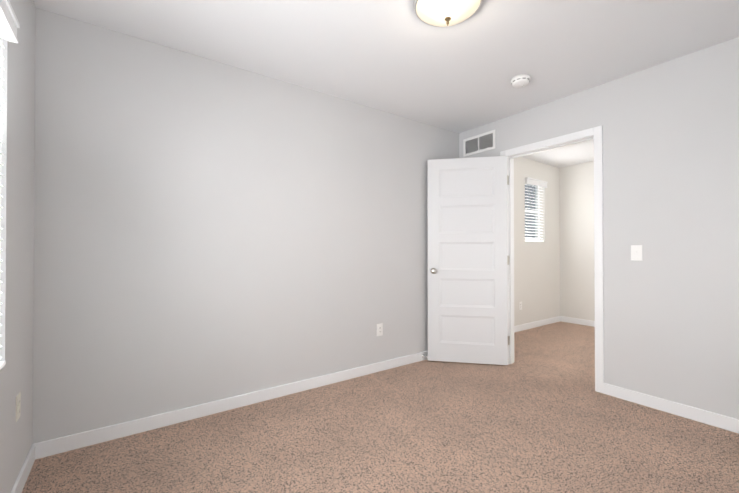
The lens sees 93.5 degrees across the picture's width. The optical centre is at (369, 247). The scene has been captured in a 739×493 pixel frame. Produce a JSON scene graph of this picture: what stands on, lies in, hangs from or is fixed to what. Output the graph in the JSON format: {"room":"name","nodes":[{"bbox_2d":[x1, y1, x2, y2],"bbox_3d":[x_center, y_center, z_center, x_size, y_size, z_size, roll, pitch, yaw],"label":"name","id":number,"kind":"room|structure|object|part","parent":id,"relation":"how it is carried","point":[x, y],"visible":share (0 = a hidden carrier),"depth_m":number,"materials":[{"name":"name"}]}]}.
{"room":"empty bedroom","nodes":[
{"label":"empty bedroom","id":0,"kind":"room"},
{"bbox_2d":[0,0,35,492],"bbox_3d":[-0.977,-0.094,0.588,0.150,2.440,3.340,0,-1,-36],"label":"wall","id":1,"kind":"structure","parent":0,"point":[17,158],"depth_m":1.57,"materials":[{"name":"paint"}]},
{"bbox_2d":[0,18,4,368],"bbox_3d":[-0.970,-0.217,0.668,0.056,1.365,1.788,0,-1,-36],"label":"window blinds","id":2,"kind":"object","parent":1,"relation":"attached to","point":[2,363],"visible":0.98,"depth_m":1.35,"materials":[{"name":"white plastic"}]},
{"bbox_2d":[0,0,19,42],"bbox_3d":[-0.920,-0.855,0.691,0.042,0.080,1.670,0,-1,-36],"label":"valance","id":3,"kind":"object","parent":2,"relation":"attached to","point":[8,17],"visible":1,"depth_m":1.29,"materials":[{"name":"white"}]},
{"bbox_2d":[16,392,20,421],"bbox_3d":[-1.602,0.724,1.586,0.008,0.114,0.070,0,-1,-36],"label":"outlet","id":4,"kind":"object","parent":1,"relation":"attached to","point":[18,405],"visible":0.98,"depth_m":1.58,"materials":[{"name":"white plastic"}]},
{"bbox_2d":[11,443,38,492],"bbox_3d":[-0.916,1.084,0.635,0.016,0.085,3.000,0,-1,-36],"label":"baseboard","id":5,"kind":"structure","parent":1,"relation":"attached to","point":[33,454],"depth_m":1.69,"materials":[{"name":"white wood"}]},
{"bbox_2d":[33,8,458,443],"bbox_3d":[-0.442,-0.076,2.944,3.470,2.440,0.140,0,-1,-36],"label":"wall","id":6,"kind":"structure","parent":0,"point":[206,230],"depth_m":2.36,"materials":[{"name":"paint"}]},
{"bbox_2d":[38,351,427,458],"bbox_3d":[-0.396,1.101,2.871,3.470,0.085,0.016,0,-1,-36],"label":"baseboard","id":7,"kind":"structure","parent":6,"relation":"attached to","point":[42,449],"depth_m":2.34,"materials":[{"name":"white wood"}]},
{"bbox_2d":[377,323,382,335],"bbox_3d":[0.096,0.761,3.233,0.070,0.114,0.008,0,-1,-36],"label":"outlet","id":8,"kind":"object","parent":6,"relation":"attached to","point":[380,329],"visible":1,"depth_m":3.23,"materials":[{"name":"white plastic"}]},
{"bbox_2d":[22,321,738,492],"bbox_3d":[1.654,1.199,2.211,6.330,0.120,4.060,0,-1,-36],"label":"floor","id":9,"kind":"structure","parent":0,"point":[426,426],"depth_m":2.02,"materials":[{"name":"brown carpet"}]},
{"bbox_2d":[33,0,738,167],"bbox_3d":[1.654,-1.361,2.231,6.330,0.120,4.060,0,-1,-36],"label":"ceiling","id":10,"kind":"structure","parent":0,"point":[399,57],"depth_m":2.20,"materials":[{"name":"paint"}]},
{"bbox_2d":[414,0,482,26],"bbox_3d":[0.414,-1.240,1.839,0.356,0.129,0.356,0,-1,-36],"label":"flush-mount ceiling light","id":11,"kind":"object","parent":10,"relation":"attached to","point":[441,13],"visible":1,"depth_m":1.82,"materials":[{"name":"white glass"}]},
{"bbox_2d":[511,74,530,87],"bbox_3d":[1.159,-1.274,2.663,0.140,0.049,0.140,0,-1,-36],"label":"smoke detector","id":12,"kind":"object","parent":10,"relation":"attached to","point":[520,81],"visible":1,"depth_m":2.63,"materials":[{"name":"white plastic"}]},
{"bbox_2d":[514,157,559,325],"bbox_3d":[2.029,-0.061,4.899,2.595,2.440,0.150,0,-1,-36],"label":"wall","id":13,"kind":"structure","parent":0,"point":[537,279],"depth_m":5.14,"materials":[{"name":"paint"}]},
{"bbox_2d":[525,184,539,241],"bbox_3d":[2.372,-0.546,5.192,0.560,0.915,0.050,0,-1,-36],"label":"window","id":14,"kind":"structure","parent":13,"relation":"in","point":[537,200],"depth_m":5.32,"materials":[{"name":"white glass"}]},
{"bbox_2d":[525,184,543,241],"bbox_3d":[2.408,-0.547,5.142,0.548,0.905,0.056,0,-1,-36],"label":"window blinds","id":15,"kind":"object","parent":14,"relation":"attached to","point":[540,235],"visible":0.56,"depth_m":5.14,"materials":[{"name":"white plastic"}]},
{"bbox_2d":[525,177,547,187],"bbox_3d":[2.447,-0.953,5.091,0.552,0.087,0.046,0,-1,-36],"label":"valance","id":16,"kind":"object","parent":15,"relation":"attached to","point":[535,182],"visible":1,"depth_m":5.05,"materials":[{"name":"white"}]},
{"bbox_2d":[514,316,560,332],"bbox_3d":[2.023,1.116,4.783,2.460,0.085,0.016,0,-1,-36],"label":"baseboard","id":17,"kind":"structure","parent":13,"relation":"attached to","point":[522,327],"depth_m":5.08,"materials":[{"name":"white wood"}]},
{"bbox_2d":[560,161,594,320],"bbox_3d":[4.184,-0.067,4.022,0.120,2.440,3.790,0,-1,-36],"label":"wall","id":18,"kind":"structure","parent":0,"point":[577,294],"depth_m":5.31,"materials":[{"name":"paint"}]},
{"bbox_2d":[561,316,594,326],"bbox_3d":[4.130,1.110,3.974,0.013,0.085,3.790,0,-1,-36],"label":"baseboard","id":19,"kind":"structure","parent":18,"relation":"attached to","point":[563,319],"depth_m":5.28,"materials":[{"name":"white wood"}]},
{"bbox_2d":[459,37,738,418],"bbox_3d":[1.948,-0.078,2.691,0.115,2.440,3.340,0,-1,-36],"label":"wall","id":20,"kind":"structure","parent":0,"point":[671,194],"depth_m":2.41,"materials":[{"name":"paint"}]},
{"bbox_2d":[428,156,509,364],"bbox_3d":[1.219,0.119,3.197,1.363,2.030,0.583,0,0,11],"label":"door","id":21,"kind":"structure","parent":20,"relation":"in","point":[467,262],"depth_m":3.44,"materials":[{"name":"white wood"}]},
{"bbox_3d":[1.593,0.118,3.110,0.038,1.671,0.778,0,-1,-36],"label":"door jamb hardware","id":22,"kind":"part","parent":21,"relation":"part of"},
{"bbox_2d":[463,130,494,156],"bbox_3d":[1.159,-1.106,3.690,0.008,0.192,0.400,0,-1,-36],"label":"air vent","id":23,"kind":"object","parent":20,"relation":"in","point":[483,142],"visible":1,"depth_m":3.68,"materials":[{"name":"white metal"}]},
{"bbox_2d":[500,125,603,392],"bbox_3d":[1.627,0.091,3.136,0.143,2.109,0.902,0,-1,-36],"label":"door frame","id":24,"kind":"structure","parent":20,"relation":"attached to","point":[597,132],"depth_m":2.78,"materials":[{"name":"white wood"}]},
{"bbox_2d":[631,245,641,260],"bbox_3d":[1.964,0.036,2.557,0.015,0.114,0.070,0,-1,-36],"label":"toggle light switch","id":25,"kind":"object","parent":20,"relation":"attached to","point":[636,252],"visible":1,"depth_m":2.56,"materials":[{"name":"white plastic"}]},
{"bbox_2d":[603,383,738,433],"bbox_3d":[2.300,1.095,2.079,0.016,0.085,1.591,0,-1,-36],"label":"baseboard","id":26,"kind":"structure","parent":20,"relation":"attached to","point":[696,414],"depth_m":2.37,"materials":[{"name":"white wood"}]},
{"label":"outside","id":27,"kind":"structure","parent":0,"visible":0},
{"bbox_2d":[525,184,534,238],"bbox_3d":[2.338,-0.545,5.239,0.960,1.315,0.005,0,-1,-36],"label":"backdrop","id":28,"kind":"structure","parent":27,"point":[530,195],"depth_m":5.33,"materials":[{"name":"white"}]}
]}

